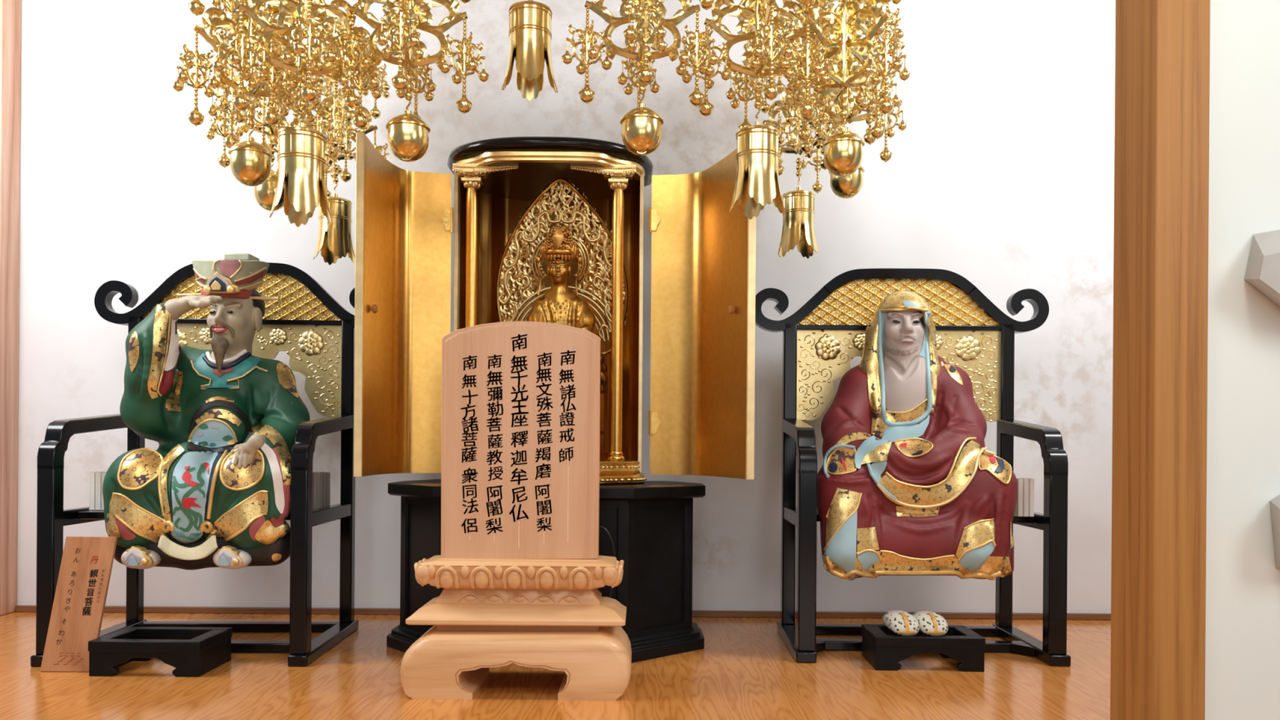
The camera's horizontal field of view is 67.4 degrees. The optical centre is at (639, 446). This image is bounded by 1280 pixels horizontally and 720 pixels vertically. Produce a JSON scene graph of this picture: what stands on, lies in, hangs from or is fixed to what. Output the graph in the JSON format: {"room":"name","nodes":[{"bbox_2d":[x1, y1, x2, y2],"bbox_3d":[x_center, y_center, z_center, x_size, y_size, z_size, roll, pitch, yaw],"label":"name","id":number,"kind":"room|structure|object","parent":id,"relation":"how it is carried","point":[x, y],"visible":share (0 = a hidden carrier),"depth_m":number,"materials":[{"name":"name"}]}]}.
{"room":"house of worship","nodes":[
{"label":"house of worship","id":0,"kind":"room"},
{"bbox_2d":[0,611,1111,719],"bbox_3d":[0.095,0.623,0.365,5.400,0.100,5.930,0,0,0],"label":"floor","id":1,"kind":"structure","parent":0,"point":[744,669],"depth_m":2.27,"materials":[{"name":"brown wood"}]},
{"bbox_2d":[40,536,117,671],"bbox_3d":[-1.410,0.396,2.414,0.158,0.332,0.061,0,0,0],"label":"wooden plaque","id":2,"kind":"object","parent":1,"relation":"on","point":[80,597],"visible":0.98,"depth_m":2.41,"materials":[{"name":"brown wood"}]},
{"bbox_2d":[88,626,232,676],"bbox_3d":[-1.210,0.520,2.435,0.273,0.086,0.190,0,0,0],"label":"footstool","id":3,"kind":"object","parent":1,"relation":"on","point":[193,651],"visible":1,"depth_m":2.34,"materials":[{"name":"black wood"}]},
{"bbox_2d":[30,262,358,666],"bbox_3d":[-1.205,0.003,2.704,0.873,1.121,0.519,0,0,-2],"label":"chair","id":4,"kind":"object","parent":1,"relation":"on","point":[313,328],"visible":0.48,"depth_m":2.90,"materials":[{"name":"black paint"}]},
{"bbox_2d":[88,471,95,510],"bbox_3d":[-1.491,0.122,2.632,0.013,0.104,0.045,0,0,-2],"label":"booklet","id":5,"kind":"object","parent":4,"relation":"on","point":[92,474],"visible":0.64,"depth_m":2.61,"materials":[{"name":"white paper"}]},
{"bbox_2d":[95,471,104,510],"bbox_3d":[-1.475,0.122,2.632,0.014,0.104,0.045,0,0,-2],"label":"booklet","id":6,"kind":"object","parent":4,"relation":"on","point":[98,474],"visible":0.52,"depth_m":2.61,"materials":[{"name":"white paper"}]},
{"bbox_2d":[101,471,106,510],"bbox_3d":[-1.459,0.123,2.633,0.013,0.103,0.045,0,0,-2],"label":"booklet","id":7,"kind":"object","parent":4,"relation":"on","point":[103,474],"visible":0.18,"depth_m":2.61,"materials":[{"name":"white paper"}]},
{"bbox_2d":[102,253,310,569],"bbox_3d":[-1.154,-0.101,2.646,0.518,0.861,0.413,0,0,0],"label":"seated statue","id":8,"kind":"object","parent":4,"relation":"on","point":[215,491],"visible":0.98,"depth_m":2.52,"materials":[{"name":"green ceramic"}]},
{"bbox_2d":[212,368,233,376],"bbox_3d":[-1.155,-0.204,2.656,0.057,0.026,0.015,0,0,-13],"label":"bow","id":9,"kind":"object","parent":8,"relation":"on","point":[224,371],"depth_m":2.66,"materials":[{"name":"red paint"}]},
{"bbox_2d":[271,553,281,561],"bbox_3d":[-0.950,0.291,2.510,0.025,0.023,0.016,0,0,-24],"label":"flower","id":10,"kind":"object","parent":8,"relation":"on","point":[275,557],"depth_m":2.51,"materials":[{"name":"metal"}]},
{"bbox_2d":[312,473,313,508],"bbox_3d":[-0.938,0.127,2.677,0.045,0.103,0.026,0,0,-2],"label":"booklet","id":11,"kind":"object","parent":4,"relation":"on","point":[313,473],"visible":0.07,"depth_m":2.69,"materials":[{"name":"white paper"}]},
{"bbox_2d":[312,473,316,509],"bbox_3d":[-0.939,0.128,2.707,0.045,0.102,0.030,0,0,-2],"label":"booklet","id":12,"kind":"object","parent":4,"relation":"on","point":[314,474],"visible":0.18,"depth_m":2.71,"materials":[{"name":"white paper"}]},
{"bbox_2d":[312,472,319,508],"bbox_3d":[-0.940,0.127,2.738,0.045,0.103,0.026,0,0,-2],"label":"booklet","id":13,"kind":"object","parent":4,"relation":"on","point":[317,473],"visible":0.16,"depth_m":2.74,"materials":[{"name":"white paper"}]},
{"bbox_2d":[312,471,326,506],"bbox_3d":[-0.943,0.127,2.803,0.045,0.102,0.034,0,0,-2],"label":"booklet","id":14,"kind":"object","parent":4,"relation":"on","point":[324,504],"visible":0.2,"depth_m":2.81,"materials":[{"name":"white paper"}]},
{"bbox_2d":[319,472,323,507],"bbox_3d":[-0.941,0.128,2.768,0.045,0.101,0.030,0,0,-2],"label":"booklet","id":15,"kind":"object","parent":4,"relation":"on","point":[321,498],"visible":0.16,"depth_m":2.77,"materials":[{"name":"white paper"}]},
{"bbox_2d":[326,471,330,506],"bbox_3d":[-0.944,0.128,2.839,0.045,0.101,0.034,0,0,-2],"label":"booklet","id":16,"kind":"object","parent":4,"relation":"on","point":[328,473],"visible":0.2,"depth_m":2.84,"materials":[{"name":"white paper"}]},
{"bbox_2d":[400,320,631,700],"bbox_3d":[-0.280,0.137,2.279,0.524,0.865,0.249,0,0,0],"label":"tablet","id":17,"kind":"object","parent":1,"relation":"on","point":[520,570],"visible":1,"depth_m":2.26,"materials":[{"name":"beige wood"}]},
{"bbox_2d":[386,479,705,662],"bbox_3d":[-0.266,0.339,2.785,0.898,0.462,0.510,0,0,0],"label":"altar table","id":18,"kind":"object","parent":1,"relation":"on","point":[649,524],"visible":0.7,"depth_m":2.64,"materials":[{"name":"black wood"}]},
{"bbox_2d":[353,132,755,484],"bbox_3d":[-0.226,-0.380,2.811,1.043,0.975,0.745,0,0,0],"label":"shrine","id":19,"kind":"object","parent":18,"relation":"on","point":[701,413],"visible":0.82,"depth_m":2.76,"materials":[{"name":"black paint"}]},
{"bbox_2d":[495,177,628,460],"bbox_3d":[-0.220,-0.373,2.857,0.329,0.828,0.297,0,0,-36],"label":"statue","id":20,"kind":"object","parent":19,"relation":"on","point":[560,304],"visible":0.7,"depth_m":2.84,"materials":[{"name":"gold metal"}]},
{"bbox_2d":[599,525,615,597],"bbox_3d":[-0.090,0.391,2.454,0.052,0.378,0.036,0,0,0],"label":"cable","id":21,"kind":"object","parent":1,"relation":"on","point":[604,528],"visible":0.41,"depth_m":2.44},
{"bbox_2d":[755,268,1071,666],"bbox_3d":[0.784,0.017,2.760,0.905,1.121,0.454,0,0,2],"label":"chair","id":22,"kind":"object","parent":1,"relation":"on","point":[820,340],"visible":0.84,"depth_m":2.94,"materials":[{"name":"black paint"}]},
{"bbox_2d":[817,290,1017,580],"bbox_3d":[0.755,-0.043,2.733,0.553,0.817,0.446,0,0,0],"label":"seated statue","id":23,"kind":"object","parent":22,"relation":"on","point":[908,482],"visible":1,"depth_m":2.57,"materials":[{"name":"ceramic"}]},
{"bbox_2d":[859,290,940,426],"bbox_3d":[0.753,-0.253,2.826,0.237,0.397,0.258,0,0,0],"label":"hood","id":24,"kind":"object","parent":23,"relation":"attached to","point":[900,365],"depth_m":2.72,"materials":[{"name":"gold paint"}]},
{"bbox_2d":[1013,478,1017,516],"bbox_3d":[1.032,0.141,2.662,0.013,0.104,0.045,0,0,1],"label":"booklet","id":25,"kind":"object","parent":22,"relation":"on","point":[1015,511],"visible":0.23,"depth_m":2.64,"materials":[{"name":"white paper"}]},
{"bbox_2d":[1017,478,1022,516],"bbox_3d":[1.047,0.142,2.662,0.013,0.103,0.045,0,0,2],"label":"booklet","id":26,"kind":"object","parent":22,"relation":"on","point":[1020,498],"visible":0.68,"depth_m":2.64,"materials":[{"name":"white paper"}]},
{"bbox_2d":[1021,478,1028,516],"bbox_3d":[1.063,0.141,2.662,0.013,0.104,0.045,0,0,1],"label":"booklet","id":27,"kind":"object","parent":22,"relation":"on","point":[1025,481],"visible":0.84,"depth_m":2.64,"materials":[{"name":"white paper"}]},
{"bbox_2d":[1028,478,1034,516],"bbox_3d":[1.078,0.142,2.661,0.012,0.104,0.045,0,0,2],"label":"booklet","id":28,"kind":"object","parent":22,"relation":"on","point":[1031,481],"visible":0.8,"depth_m":2.64,"materials":[{"name":"white paper"}]},
{"bbox_2d":[861,623,985,671],"bbox_3d":[0.747,0.534,2.550,0.281,0.087,0.180,0,0,2],"label":"footstool","id":29,"kind":"object","parent":1,"relation":"on","point":[882,648],"visible":0.99,"depth_m":2.46,"materials":[{"name":"black wood"}]},
{"bbox_2d":[882,609,919,635],"bbox_3d":[0.690,0.464,2.543,0.080,0.052,0.138,0,0,0],"label":"slipper","id":30,"kind":"object","parent":29,"relation":"on","point":[900,622],"visible":1,"depth_m":2.49,"materials":[{"name":"white fabric"}]},
{"bbox_2d":[911,609,947,635],"bbox_3d":[0.764,0.464,2.543,0.080,0.052,0.138,0,0,0],"label":"slipper","id":31,"kind":"object","parent":29,"relation":"on","point":[932,624],"visible":0.98,"depth_m":2.49,"materials":[{"name":"white fabric"}]},
{"bbox_2d":[17,0,1115,613],"bbox_3d":[0.105,-0.627,3.280,5.400,2.400,0.100,0,0,0],"label":"wall","id":32,"kind":"structure","parent":0,"point":[999,176],"depth_m":3.23,"materials":[{"name":"white paint"}]},
{"bbox_2d":[0,0,21,615],"bbox_3d":[-2.151,-0.644,3.172,0.130,2.400,0.115,0,0,0],"label":"trim","id":33,"kind":"structure","parent":32,"relation":"attached to","point":[10,10],"depth_m":3.18,"materials":[{"name":"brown wood"}]},
{"bbox_2d":[14,605,1111,620],"bbox_3d":[-0.100,0.561,3.223,3.991,0.021,0.014,0,0,0],"label":"baseboard","id":34,"kind":"structure","parent":32,"relation":"attached to","point":[108,609],"depth_m":3.22,"materials":[{"name":"brown wood"}]},
{"bbox_2d":[1204,0,1279,719],"bbox_3d":[1.805,-0.615,1.780,1.599,2.400,0.120,0,0,0],"label":"wall","id":35,"kind":"structure","parent":0,"point":[1242,655],"depth_m":1.72,"materials":[{"name":"white paint"}]},
{"bbox_2d":[1110,0,1210,719],"bbox_3d":[0.963,-0.621,1.778,0.094,2.400,0.155,0,0,0],"label":"trim","id":36,"kind":"structure","parent":35,"relation":"attached to","point":[1162,46],"depth_m":1.70,"materials":[{"name":"brown wood"}]},
{"bbox_2d":[1244,229,1279,307],"bbox_3d":[1.171,-0.300,1.679,0.225,0.192,0.079,0,0,0],"label":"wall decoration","id":37,"kind":"object","parent":35,"relation":"attached to","point":[1263,267],"visible":1,"depth_m":1.67,"materials":[{"name":"white"}]},
{"bbox_2d":[1269,494,1279,569],"bbox_3d":[1.192,0.152,1.679,0.184,0.172,0.079,0,0,0],"label":"paper lantern","id":38,"kind":"object","parent":35,"relation":"attached to","point":[1275,502],"visible":1,"depth_m":1.70,"materials":[{"name":"white paper"}]},
{"bbox_3d":[0.114,-1.877,1.765,5.400,0.100,3.130,0,0,0],"label":"ceiling","id":39,"kind":"structure","parent":0,"visible":0},
{"bbox_2d":[172,0,325,186],"bbox_3d":[-0.888,-1.214,2.200,0.284,1.240,0.284,0,0,2],"label":"pendant","id":40,"kind":"object","parent":39,"relation":"hanging from","point":[250,160],"visible":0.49,"depth_m":2.16,"materials":[{"name":"gold metal"}]},
{"bbox_2d":[204,0,338,210],"bbox_3d":[-1.004,-1.238,2.621,0.283,1.194,0.286,0,0,33],"label":"pendant","id":41,"kind":"object","parent":39,"relation":"hanging from","point":[264,193],"visible":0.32,"depth_m":2.59,"materials":[{"name":"gold metal"}]},
{"bbox_2d":[212,0,382,226],"bbox_3d":[-0.718,-1.157,2.050,0.282,1.352,0.284,0,0,19],"label":"pendant","id":42,"kind":"object","parent":39,"relation":"hanging from","point":[301,161],"visible":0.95,"depth_m":2.02,"materials":[{"name":"gold metal"}]},
{"bbox_2d":[276,11,390,265],"bbox_3d":[-0.927,-1.200,2.930,0.285,1.268,0.286,0,0,14],"label":"pendant","id":43,"kind":"object","parent":39,"relation":"hanging from","point":[335,242],"visible":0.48,"depth_m":2.91,"materials":[{"name":"gold metal"}]},
{"bbox_2d":[331,0,488,161],"bbox_3d":[-0.503,-1.226,2.099,0.284,1.210,0.283,0,0,40],"label":"pendant","id":44,"kind":"object","parent":39,"relation":"hanging from","point":[407,137],"visible":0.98,"depth_m":2.09,"materials":[{"name":"gold metal"}]},
{"bbox_2d":[501,0,558,101],"bbox_3d":[-0.249,-1.321,2.200,0.113,1.016,0.113,0,0,36],"label":"pendant","id":45,"kind":"object","parent":39,"relation":"hanging from","point":[530,35],"visible":1,"depth_m":2.16,"materials":[{"name":"gold metal"}]},
{"bbox_2d":[561,0,719,155],"bbox_3d":[0.009,-1.231,2.099,0.283,1.193,0.284,0,0,41],"label":"pendant","id":46,"kind":"object","parent":39,"relation":"hanging from","point":[642,129],"visible":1,"depth_m":2.09,"materials":[{"name":"gold metal"}]},
{"bbox_2d":[681,0,831,219],"bbox_3d":[0.274,-1.179,2.199,0.282,1.291,0.284,0,0,38],"label":"pendant","id":47,"kind":"object","parent":39,"relation":"hanging from","point":[757,184],"visible":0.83,"depth_m":2.18,"materials":[{"name":"gold metal"}]},
{"bbox_2d":[748,3,845,258],"bbox_3d":[0.487,-1.202,2.930,0.284,1.242,0.284,0,0,-7],"label":"pendant","id":48,"kind":"object","parent":39,"relation":"hanging from","point":[798,217],"visible":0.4,"depth_m":2.90,"materials":[{"name":"gold metal"}]},
{"bbox_2d":[781,0,910,177],"bbox_3d":[0.470,-1.220,2.199,0.283,1.207,0.283,0,0,8],"label":"pendant","id":49,"kind":"object","parent":39,"relation":"hanging from","point":[843,149],"visible":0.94,"depth_m":2.17,"materials":[{"name":"gold metal"}]},
{"bbox_2d":[785,0,906,198],"bbox_3d":[0.564,-1.246,2.600,0.284,1.154,0.284,0,0,28],"label":"pendant","id":50,"kind":"object","parent":39,"relation":"hanging from","point":[846,187],"visible":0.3,"depth_m":2.59,"materials":[{"name":"gold metal"}]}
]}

